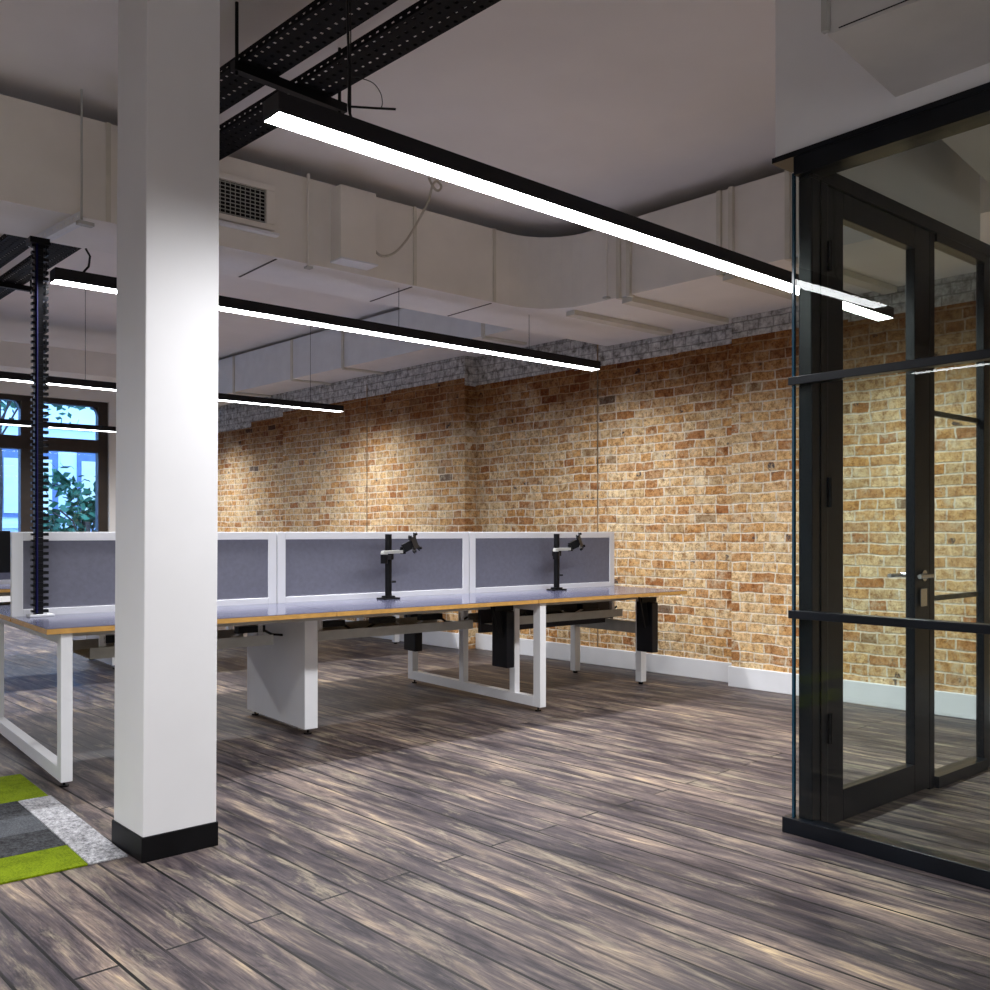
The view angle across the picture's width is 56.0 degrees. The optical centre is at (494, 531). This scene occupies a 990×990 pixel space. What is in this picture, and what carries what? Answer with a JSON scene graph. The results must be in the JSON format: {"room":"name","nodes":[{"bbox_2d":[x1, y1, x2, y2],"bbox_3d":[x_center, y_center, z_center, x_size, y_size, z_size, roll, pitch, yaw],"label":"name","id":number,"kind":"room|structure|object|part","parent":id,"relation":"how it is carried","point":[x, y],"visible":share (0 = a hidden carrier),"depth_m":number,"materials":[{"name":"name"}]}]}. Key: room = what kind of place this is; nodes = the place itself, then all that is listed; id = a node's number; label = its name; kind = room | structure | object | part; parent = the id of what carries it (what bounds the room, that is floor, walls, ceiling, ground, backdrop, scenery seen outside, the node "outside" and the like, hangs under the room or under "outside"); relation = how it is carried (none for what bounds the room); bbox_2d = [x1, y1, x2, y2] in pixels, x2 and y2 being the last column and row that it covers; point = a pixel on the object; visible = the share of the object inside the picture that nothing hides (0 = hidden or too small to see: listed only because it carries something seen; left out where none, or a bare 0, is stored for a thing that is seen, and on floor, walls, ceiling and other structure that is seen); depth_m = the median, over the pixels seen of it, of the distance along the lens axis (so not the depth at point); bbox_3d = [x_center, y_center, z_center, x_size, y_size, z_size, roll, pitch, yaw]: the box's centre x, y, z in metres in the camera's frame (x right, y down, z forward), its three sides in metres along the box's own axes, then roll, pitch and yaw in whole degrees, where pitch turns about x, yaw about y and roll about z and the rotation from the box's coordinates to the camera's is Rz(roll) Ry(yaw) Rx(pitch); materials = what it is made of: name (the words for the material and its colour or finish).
{"room":"open-plan office","nodes":[
{"label":"open-plan office","id":0,"kind":"room"},
{"bbox_2d":[0,380,115,601],"bbox_3d":[-9.205,-0.550,11.413,10.600,3.500,0.320,0,0,-40],"label":"wall","id":1,"kind":"structure","parent":0,"point":[6,387],"depth_m":13.97,"materials":[{"name":"white paint"}]},
{"bbox_2d":[0,393,107,531],"bbox_3d":[-6.699,-0.820,13.390,2.280,2.280,0.280,0,0,-40],"label":"window","id":2,"kind":"structure","parent":1,"relation":"in","point":[22,442],"depth_m":13.55,"materials":[{"name":"brown wood"}]},
{"bbox_2d":[0,0,784,359],"bbox_3d":[-2.601,-2.375,4.803,12.200,0.150,19.100,0,0,-40],"label":"ceiling","id":3,"kind":"structure","parent":0,"point":[636,108],"depth_m":4.98,"materials":[{"name":"paint"}]},
{"bbox_2d":[0,418,32,426],"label":"strip light","id":4,"kind":"object","parent":3,"relation":"hanging from","point":[14,422],"depth_m":11.44,"materials":[{"name":"white plastic"}]},
{"bbox_2d":[0,371,32,382],"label":"strip light","id":5,"kind":"object","parent":3,"relation":"hanging from","point":[6,376],"depth_m":8.07,"materials":[{"name":"white"}]},
{"bbox_2d":[0,234,80,299],"bbox_3d":[-4.664,-2.139,8.210,0.590,0.318,7.000,0,0,-43],"label":"cable tray","id":6,"kind":"object","parent":3,"relation":"hanging from","point":[11,246],"visible":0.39,"depth_m":6.99,"materials":[{"name":"black metal"}]},
{"bbox_2d":[0,234,29,267],"bbox_3d":[-4.789,-2.055,8.095,0.195,0.030,7.000,0,0,-43],"label":"tray","id":7,"kind":"object","parent":6,"relation":"on","point":[11,246],"depth_m":6.67,"materials":[{"name":"black metal"}]},
{"bbox_2d":[28,89,94,247],"bbox_3d":[-2.364,-1.945,5.047,0.686,0.710,0.080,0,0,43],"label":"strut","id":8,"kind":"object","parent":3,"relation":"hanging from","point":[57,230],"visible":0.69,"depth_m":4.83,"materials":[{"name":"grey metal"}]},
{"bbox_3d":[-2.149,-1.945,4.833,0.011,0.710,0.011,0,0,-25],"label":"rod","id":9,"kind":"part","parent":8,"relation":"part of","materials":[{"name":"grey metal"}]},
{"bbox_3d":[-2.127,-1.599,4.827,0.040,0.018,0.080,0,0,43],"label":"nut plate","id":10,"kind":"part","parent":8,"relation":"part of","materials":[{"name":"grey metal"}]},
{"bbox_2d":[0,94,989,345],"bbox_3d":[0.086,-1.904,1.131,11.567,0.572,9.820,0,0,-40],"label":"air duct","id":11,"kind":"object","parent":8,"relation":"on","point":[448,266],"visible":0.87,"depth_m":6.03,"materials":[{"name":"metal"}]},
{"bbox_2d":[219,172,279,237],"bbox_3d":[-1.621,-1.925,5.330,0.820,0.300,0.050,0,0,-40],"label":"vent grille","id":12,"kind":"object","parent":11,"relation":"attached to","point":[247,205],"visible":0.43,"depth_m":5.47,"materials":[{"name":"metal"}]},
{"bbox_2d":[50,267,600,370],"bbox_3d":[-0.752,-1.488,6.233,4.140,0.339,0.106,0,0,-40],"label":"strip light","id":13,"kind":"object","parent":11,"relation":"hanging from","point":[61,276],"visible":0.87,"depth_m":6.04,"materials":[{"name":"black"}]},
{"bbox_2d":[83,248,90,271],"bbox_3d":[-2.212,-1.470,5.039,0.032,0.144,0.050,0,0,-6],"label":"loose cable","id":14,"kind":"object","parent":13,"relation":"on","point":[88,253],"visible":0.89,"depth_m":5.05,"materials":[{"name":"black plastic"}]},
{"bbox_2d":[43,289,115,390],"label":"strip light","id":15,"kind":"object","parent":3,"relation":"hanging from","point":[60,381],"depth_m":8.45,"materials":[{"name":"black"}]},
{"bbox_2d":[43,422,115,431],"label":"strip light","id":16,"kind":"object","parent":3,"relation":"hanging from","point":[51,424],"depth_m":11.94,"materials":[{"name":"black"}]},
{"bbox_2d":[0,423,115,431],"bbox_3d":[-6.502,-1.322,10.995,6.192,0.005,0.096,0,0,-40],"label":"diffuser","id":17,"kind":"object","parent":16,"relation":"attached to","point":[51,425],"depth_m":11.87,"materials":[{"name":"white plastic"}]},
{"bbox_2d":[218,325,343,411],"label":"strip light","id":18,"kind":"object","parent":3,"relation":"hanging from","point":[310,405],"depth_m":9.72,"materials":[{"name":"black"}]},
{"bbox_2d":[0,378,342,411],"bbox_3d":[-4.090,-1.322,8.189,6.272,0.005,0.096,0,0,-40],"label":"diffuser","id":19,"kind":"object","parent":18,"relation":"attached to","point":[68,383],"depth_m":9.36,"materials":[{"name":"white plastic"}]},
{"bbox_2d":[304,173,312,269],"bbox_3d":[-1.146,-1.909,5.713,0.040,0.582,0.040,0,0,-40],"label":"rod","id":20,"kind":"object","parent":3,"relation":"hanging from","point":[308,266],"visible":1,"depth_m":5.70,"materials":[{"name":"paint"}]},
{"bbox_3d":[-1.146,-1.915,5.713,0.019,0.570,0.020,0,0,-40],"label":"rod","id":21,"kind":"part","parent":20,"relation":"part of","materials":[{"name":"paint"}]},
{"bbox_2d":[219,0,500,160],"bbox_3d":[0.530,-2.139,2.772,0.590,0.318,6.580,0,0,-45],"label":"cable tray","id":22,"kind":"object","parent":3,"relation":"hanging from","point":[246,129],"visible":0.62,"depth_m":3.97,"materials":[{"name":"black metal"}]},
{"bbox_3d":[-1.120,-2.139,4.035,0.015,0.318,0.015,0,0,23],"label":"hanger rod","id":23,"kind":"part","parent":22,"relation":"part of","materials":[{"name":"black metal"}]},
{"bbox_3d":[-0.738,-2.139,4.417,0.015,0.318,0.015,0,0,23],"label":"hanger rod","id":24,"kind":"part","parent":22,"relation":"part of","materials":[{"name":"black metal"}]},
{"bbox_2d":[376,178,442,256],"bbox_3d":[-0.569,-2.043,6.055,0.454,0.520,0.087,0,0,-5],"label":"cable","id":25,"kind":"object","parent":3,"relation":"hanging from","point":[429,179],"visible":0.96,"depth_m":6.05,"materials":[{"name":"grey plastic"}]},
{"bbox_2d":[263,0,893,320],"bbox_3d":[0.857,-1.808,4.363,4.220,0.979,0.105,0,0,-42],"label":"strip light","id":26,"kind":"object","parent":3,"relation":"hanging from","point":[283,110],"visible":0.85,"depth_m":3.58,"materials":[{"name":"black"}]},
{"bbox_2d":[346,0,395,116],"bbox_3d":[-0.437,-1.714,3.236,0.179,0.652,0.046,0,0,4],"label":"loose cable","id":27,"kind":"object","parent":26,"relation":"hanging from","point":[347,1],"visible":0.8,"depth_m":3.25,"materials":[{"name":"black plastic"}]},
{"bbox_2d":[264,110,892,320],"bbox_3d":[0.857,-1.322,4.363,4.212,0.005,0.096,0,0,-42],"label":"diffuser","id":28,"kind":"object","parent":26,"relation":"attached to","point":[298,121],"depth_m":3.66,"materials":[{"name":"white plastic"}]},
{"bbox_2d":[603,206,610,299],"bbox_3d":[0.788,-1.973,6.568,0.040,0.650,0.040,0,0,-40],"label":"rod","id":29,"kind":"object","parent":3,"relation":"hanging from","point":[606,297],"visible":0.83,"depth_m":6.56,"materials":[{"name":"paint"}]},
{"bbox_3d":[0.788,-1.979,6.568,0.019,0.638,0.020,0,0,-40],"label":"rod","id":30,"kind":"part","parent":29,"relation":"part of","materials":[{"name":"paint"}]},
{"bbox_2d":[0,624,989,989],"bbox_3d":[-3.085,1.200,3.967,17.000,0.001,24.000,0,0,-44],"label":"floor","id":31,"kind":"structure","parent":0,"point":[619,833],"depth_m":3.52,"materials":[{"name":"brown wood"}]},
{"bbox_2d":[0,774,127,884],"bbox_3d":[-2.279,1.196,3.648,1.137,0.008,1.517,0,0,-40],"label":"rug","id":32,"kind":"object","parent":31,"relation":"on","point":[84,840],"depth_m":3.63,"materials":[{"name":"carpet"}]},
{"bbox_2d":[112,0,219,862],"bbox_3d":[-1.262,-0.550,3.578,0.296,3.500,0.296,0,0,-43],"label":"column","id":33,"kind":"structure","parent":31,"relation":"on","point":[165,717],"depth_m":3.47,"materials":[{"name":"white paint"}]},
{"bbox_3d":[-1.268,1.154,3.572,0.296,0.092,0.296,0,0,-43],"label":"skirting","id":34,"kind":"part","parent":33,"relation":"part of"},
{"bbox_2d":[0,584,398,668],"bbox_3d":[-3.030,0.823,8.964,4.509,0.755,1.640,0,0,-39],"label":"desk","id":35,"kind":"object","parent":31,"relation":"on","point":[4,588],"visible":0.05,"depth_m":8.22,"materials":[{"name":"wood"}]},
{"bbox_2d":[0,531,9,572],"bbox_3d":[-4.231,0.217,7.495,0.580,0.455,0.180,0,0,-39],"label":"monitor","id":36,"kind":"object","parent":35,"relation":"on","point":[4,535],"visible":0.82,"depth_m":7.64,"materials":[{"name":"black plastic"}]},
{"bbox_2d":[0,573,9,583],"bbox_3d":[-4.178,0.229,7.994,1.497,0.458,0.029,0,0,-39],"label":"privacy screen","id":37,"kind":"object","parent":35,"relation":"attached to","point":[4,577],"visible":0.04,"depth_m":7.97,"materials":[{"name":"grey fabric"}]},
{"bbox_3d":[-4.178,0.229,7.994,1.497,0.458,0.028,0,0,-39],"label":"frame","id":38,"kind":"part","parent":37,"relation":"part of","materials":[{"name":"white metal"}]},
{"bbox_3d":[-4.178,0.227,7.994,1.387,0.361,0.016,0,0,-39],"label":"fabric panel","id":39,"kind":"part","parent":37,"relation":"part of","materials":[{"name":"grey fabric"}]},
{"bbox_2d":[0,602,9,604],"bbox_3d":[-4.021,0.618,8.126,1.245,0.115,0.467,0,0,-40],"label":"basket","id":40,"kind":"object","parent":35,"relation":"on","point":[1,603],"depth_m":8.17,"materials":[{"name":"black metal"}]},
{"bbox_3d":[-3.562,0.820,8.463,0.085,0.690,0.820,0,0,-39],"label":"panel leg","id":41,"kind":"part","parent":35,"relation":"part of","materials":[{"name":"white metal"}]},
{"bbox_3d":[-1.068,0.828,9.991,0.060,0.705,0.060,0,0,-39],"label":"leg","id":42,"kind":"part","parent":35,"relation":"part of","materials":[{"name":"white metal"}]},
{"bbox_2d":[0,586,686,787],"bbox_3d":[-0.809,0.823,6.323,4.509,0.755,1.640,0,0,-39],"label":"desk","id":43,"kind":"object","parent":31,"relation":"on","point":[281,640],"visible":0.8,"depth_m":5.77,"materials":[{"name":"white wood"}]},
{"bbox_3d":[-2.501,0.823,4.975,0.052,0.695,1.600,0,0,-39],"label":"leg frame","id":44,"kind":"part","parent":43,"relation":"part of","materials":[{"name":"white metal"}]},
{"bbox_2d":[26,236,54,616],"bbox_3d":[-2.399,-0.548,4.907,0.120,1.984,0.100,0,0,-39],"label":"spine","id":45,"kind":"object","parent":43,"relation":"on","point":[40,246],"visible":1,"depth_m":4.89,"materials":[{"name":"black plastic"}]},
{"bbox_3d":[-2.399,0.439,4.907,0.120,0.012,0.090,0,0,-39],"label":"foot plate","id":46,"kind":"part","parent":45,"relation":"part of","materials":[{"name":"white metal"}]},
{"bbox_2d":[10,532,276,618],"bbox_3d":[-1.958,0.229,5.353,1.497,0.458,0.029,0,0,-39],"label":"privacy screen","id":47,"kind":"object","parent":43,"relation":"attached to","point":[81,569],"visible":0.7,"depth_m":5.14,"materials":[{"name":"grey fabric"}]},
{"bbox_2d":[73,625,282,658],"bbox_3d":[-1.801,0.618,5.485,1.245,0.115,0.467,0,0,-40],"label":"basket","id":48,"kind":"object","parent":43,"relation":"on","point":[104,646],"depth_m":5.44,"materials":[{"name":"grey metal"}]},
{"bbox_3d":[-1.342,0.820,5.822,0.085,0.690,0.820,0,0,-39],"label":"panel leg","id":49,"kind":"part","parent":43,"relation":"part of","materials":[{"name":"white metal"}]},
{"bbox_2d":[277,532,468,602],"bbox_3d":[-0.783,0.229,6.290,1.497,0.458,0.029,0,0,-39],"label":"privacy screen","id":50,"kind":"object","parent":43,"relation":"attached to","point":[311,566],"visible":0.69,"depth_m":6.20,"materials":[{"name":"grey fabric"}]},
{"bbox_2d":[318,613,472,640],"bbox_3d":[-0.777,0.618,6.298,1.254,0.115,0.472,0,0,-40],"label":"basket","id":51,"kind":"object","parent":43,"relation":"on","point":[383,625],"depth_m":6.18,"materials":[{"name":"grey metal"}]},
{"bbox_2d":[377,532,421,599],"bbox_3d":[-0.628,0.224,6.147,0.298,0.442,0.203,0,0,-14],"label":"monitor arm","id":52,"kind":"object","parent":43,"relation":"on","point":[387,556],"visible":1,"depth_m":6.14,"materials":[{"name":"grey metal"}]},
{"bbox_3d":[-0.717,0.172,6.110,0.070,0.065,0.179,0,0,12],"label":"arm","id":53,"kind":"part","parent":52,"relation":"part of"},
{"bbox_3d":[-0.671,0.132,6.071,0.161,0.027,0.047,0,0,-30],"label":"arm","id":54,"kind":"part","parent":52,"relation":"part of","materials":[{"name":"grey metal"}]},
{"bbox_3d":[-0.526,0.072,6.127,0.053,0.140,0.141,0,0,16],"label":"mounting plate","id":55,"kind":"part","parent":52,"relation":"part of","materials":[{"name":"grey metal"}]},
{"bbox_2d":[404,614,421,651],"bbox_3d":[-0.663,0.695,7.124,0.184,0.431,0.160,0,0,-39],"label":"holder","id":56,"kind":"object","parent":43,"relation":"attached to","point":[412,641],"visible":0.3,"depth_m":7.10,"materials":[{"name":"black plastic"}]},
{"bbox_3d":[-0.233,0.815,6.895,0.044,0.580,0.055,0,0,-39],"label":"post","id":57,"kind":"part","parent":43,"relation":"part of","materials":[{"name":"white metal"}]},
{"bbox_3d":[-0.178,0.823,6.827,0.052,0.695,1.600,0,0,-39],"label":"leg frame","id":58,"kind":"part","parent":43,"relation":"part of","materials":[{"name":"white metal"}]},
{"bbox_2d":[490,605,513,667],"bbox_3d":[0.022,0.695,6.257,0.184,0.431,0.160,0,0,-39],"label":"holder","id":59,"kind":"object","parent":43,"relation":"attached to","point":[502,616],"visible":0.94,"depth_m":6.22,"materials":[{"name":"black plastic"}]},
{"bbox_3d":[0.135,0.815,6.434,0.044,0.580,0.055,0,0,-39],"label":"post","id":60,"kind":"part","parent":43,"relation":"part of","materials":[{"name":"white metal"}]},
{"bbox_2d":[469,532,613,592],"bbox_3d":[0.393,0.229,7.227,1.497,0.458,0.030,0,0,-38],"label":"privacy screen","id":61,"kind":"object","parent":43,"relation":"on","point":[498,561],"visible":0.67,"depth_m":7.14,"materials":[{"name":"grey fabric"}]},
{"bbox_3d":[0.424,0.608,7.252,1.383,0.265,0.026,0,0,-39],"label":"modesty panel","id":62,"kind":"part","parent":43,"relation":"part of","materials":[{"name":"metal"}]},
{"bbox_2d":[468,603,622,624],"bbox_3d":[0.399,0.618,7.235,1.254,0.115,0.472,0,0,-40],"label":"basket","id":63,"kind":"object","parent":43,"relation":"on","point":[577,611],"depth_m":7.15,"materials":[{"name":"grey metal"}]},
{"bbox_2d":[546,532,585,590],"bbox_3d":[0.549,0.224,7.085,0.298,0.442,0.203,0,0,-14],"label":"monitor arm","id":64,"kind":"object","parent":43,"relation":"on","point":[556,552],"visible":1,"depth_m":7.08,"materials":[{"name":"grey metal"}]},
{"bbox_3d":[0.460,0.172,7.048,0.070,0.065,0.179,0,0,12],"label":"arm","id":65,"kind":"part","parent":64,"relation":"part of"},
{"bbox_3d":[0.506,0.132,7.010,0.161,0.027,0.047,0,0,-30],"label":"arm","id":66,"kind":"part","parent":64,"relation":"part of","materials":[{"name":"grey metal"}]},
{"bbox_3d":[0.650,0.072,7.065,0.053,0.140,0.141,0,0,16],"label":"mounting plate","id":67,"kind":"part","parent":64,"relation":"part of","materials":[{"name":"grey metal"}]},
{"bbox_3d":[0.685,0.828,7.937,0.060,0.705,0.060,0,0,-39],"label":"leg","id":68,"kind":"part","parent":43,"relation":"part of","materials":[{"name":"white metal"}]},
{"bbox_3d":[0.919,0.755,7.644,0.060,0.090,0.690,0,0,-39],"label":"rail","id":69,"kind":"part","parent":43,"relation":"part of","materials":[{"name":"grey metal"}]},
{"bbox_3d":[1.153,0.828,7.351,0.060,0.705,0.060,0,0,-39],"label":"leg","id":70,"kind":"part","parent":43,"relation":"part of","materials":[{"name":"white metal"}]},
{"bbox_2d":[637,597,657,652],"bbox_3d":[1.125,0.695,7.047,0.184,0.431,0.160,0,0,-39],"label":"holder","id":71,"kind":"object","parent":43,"relation":"attached to","point":[647,607],"visible":0.96,"depth_m":7.02,"materials":[{"name":"black plastic"}]},
{"bbox_2d":[772,82,989,889],"bbox_3d":[3.187,-0.155,1.411,0.145,2.710,6.258,0,0,-40],"label":"glass wall","id":72,"kind":"structure","parent":31,"relation":"on","point":[969,109],"depth_m":3.42,"materials":[{"name":"black metal"}]},
{"bbox_3d":[3.188,-1.499,1.412,0.142,0.022,6.258,0,0,-40],"label":"head plate","id":73,"kind":"part","parent":72,"relation":"part of","materials":[{"name":"black paint"}]},
{"bbox_3d":[3.176,-0.600,1.355,0.050,0.032,6.185,0,0,-40],"label":"rail","id":74,"kind":"part","parent":72,"relation":"part of","materials":[{"name":"black metal"}]},
{"bbox_3d":[3.176,0.328,1.355,0.050,0.032,6.185,0,0,-40],"label":"rail","id":75,"kind":"part","parent":72,"relation":"part of","materials":[{"name":"black metal"}]},
{"bbox_2d":[799,173,989,821],"bbox_3d":[2.238,-0.130,4.534,2.638,2.660,0.080,0,0,-40],"label":"door frame","id":76,"kind":"structure","parent":31,"relation":"on","point":[813,188],"depth_m":3.72,"materials":[{"name":"black metal"}]},
{"bbox_3d":[1.276,-0.100,3.725,0.123,2.600,0.060,0,0,-40],"label":"corner post","id":77,"kind":"part","parent":76,"relation":"part of","materials":[{"name":"black metal"}]},
{"bbox_2d":[828,187,933,823],"bbox_3d":[1.662,-0.103,4.050,0.900,2.583,0.160,0,0,-40],"label":"door","id":78,"kind":"structure","parent":76,"relation":"in","point":[853,798],"depth_m":4.17,"materials":[{"name":"black metal"}]},
{"bbox_3d":[1.909,0.200,4.257,0.146,0.052,0.160,0,0,-40],"label":"handle","id":79,"kind":"part","parent":78,"relation":"part of","materials":[{"name":"metal"}]},
{"bbox_3d":[1.965,0.300,4.263,0.060,0.080,0.004,0,0,-40],"label":"lock plate","id":80,"kind":"part","parent":78,"relation":"part of","materials":[{"name":"metal"}]},
{"bbox_3d":[2.256,1.173,4.549,0.541,0.055,0.080,0,0,-40],"label":"sill","id":81,"kind":"part","parent":76,"relation":"part of","materials":[{"name":"black paint"}]},
{"bbox_3d":[2.492,-0.130,4.747,0.075,2.660,0.040,0,0,-40],"label":"post","id":82,"kind":"part","parent":76,"relation":"part of","materials":[{"name":"black metal"}]},
{"bbox_2d":[217,272,975,694],"bbox_3d":[1.199,-0.550,8.020,0.150,3.500,19.500,0,0,-44],"label":"wall","id":83,"kind":"structure","parent":0,"point":[695,426],"depth_m":7.82,"materials":[{"name":"brick"}]},
{"bbox_2d":[366,385,366,619],"bbox_3d":[-1.474,-0.330,10.722,0.008,2.740,0.016,0,0,-44],"label":"joint","id":84,"kind":"object","parent":83,"relation":"attached to","point":[366,385],"visible":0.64,"depth_m":10.72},
{"bbox_2d":[218,308,564,406],"bbox_3d":[-2.260,-2.019,11.256,0.659,0.482,8.716,0,0,-44],"label":"air duct","id":85,"kind":"object","parent":83,"relation":"attached to","point":[336,355],"visible":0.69,"depth_m":10.23,"materials":[{"name":"metal"}]},
{"bbox_2d":[597,345,597,646],"bbox_3d":[0.930,-0.330,8.413,0.008,2.740,0.016,0,0,-44],"label":"joint","id":86,"kind":"object","parent":83,"relation":"attached to","point":[597,345],"visible":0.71,"depth_m":8.41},
{"bbox_2d":[332,619,975,719],"bbox_3d":[1.208,1.121,8.001,0.183,0.158,19.500,0,0,-44],"label":"baseboard","id":87,"kind":"structure","parent":83,"relation":"attached to","point":[950,704],"depth_m":7.44,"materials":[{"name":"white paint"}]},
{"bbox_2d":[775,0,989,156],"bbox_3d":[3.229,-1.905,1.380,0.120,0.790,6.356,0,0,-40],"label":"wall","id":88,"kind":"structure","parent":0,"point":[822,93],"depth_m":3.62,"materials":[{"name":"white paint"}]},
{"bbox_2d":[821,0,989,183],"bbox_3d":[2.914,-1.814,2.611,3.212,0.472,2.078,0,0,43],"label":"air duct","id":89,"kind":"object","parent":88,"relation":"attached to","point":[907,46],"visible":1,"depth_m":3.00,"materials":[{"name":"grey metal"}]},
{"bbox_2d":[798,139,979,239],"bbox_3d":[1.857,-1.880,4.279,1.510,0.840,0.100,0,0,-40],"label":"wall","id":90,"kind":"structure","parent":0,"point":[931,179],"depth_m":4.39,"materials":[{"name":"white paint"}]},
{"bbox_3d":[-7.308,-0.550,0.845,0.100,3.500,19.100,0,0,-40],"label":"wall","id":91,"kind":"structure","parent":0,"visible":0},
{"bbox_2d":[0,340,115,382],"bbox_3d":[-7.377,-1.860,8.159,9.190,0.260,0.615,0,0,-40],"label":"air duct","id":92,"kind":"object","parent":91,"relation":"attached to","point":[16,357],"visible":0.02,"depth_m":10.09,"materials":[{"name":"metal"}]},
{"label":"outside","id":93,"kind":"structure","parent":0,"visible":0},
{"bbox_3d":[-24.135,1.600,28.701,60.000,0.200,45.000,0,0,-40],"label":"street","id":94,"kind":"object","parent":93,"visible":0},
{"bbox_2d":[0,400,92,530],"bbox_3d":[-9.765,-1.689,18.119,5.300,6.380,5.555,0,0,-40],"label":"tree","id":95,"kind":"object","parent":94,"relation":"on","point":[12,404],"visible":0.02,"depth_m":18.07,"materials":[{"name":"green plant"}]},
{"bbox_2d":[1,400,94,531],"bbox_3d":[-16.201,-5.500,25.482,32.000,14.000,6.140,0,0,-40],"label":"building","id":96,"kind":"structure","parent":94,"relation":"on","point":[83,463],"depth_m":25.19,"materials":[{"name":"stone"}]},
{"bbox_2d":[4,458,17,512],"bbox_3d":[-12.693,-1.225,24.511,0.460,1.450,0.019,0,0,-40],"label":"window","id":97,"kind":"structure","parent":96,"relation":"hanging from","point":[10,464],"depth_m":24.46,"materials":[{"name":"glass"}]},
{"bbox_2d":[43,460,51,512],"bbox_3d":[-12.142,-1.225,24.975,0.460,1.450,0.019,0,0,-40],"label":"blind","id":98,"kind":"object","parent":96,"relation":"hanging from","point":[49,467],"depth_m":25.08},
{"bbox_2d":[82,461,94,510],"bbox_3d":[-11.209,-1.225,25.760,0.460,1.450,0.019,0,0,-40],"label":"window","id":99,"kind":"structure","parent":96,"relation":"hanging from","point":[88,467],"depth_m":25.72,"materials":[{"name":"glass"}]},
{"bbox_2d":[43,463,94,531],"bbox_3d":[-7.694,0.079,17.616,1.954,2.856,1.860,0,0,-40],"label":"tree","id":100,"kind":"object","parent":94,"relation":"on","point":[82,519],"visible":0.34,"depth_m":17.58,"materials":[{"name":"green plant"}]}
]}

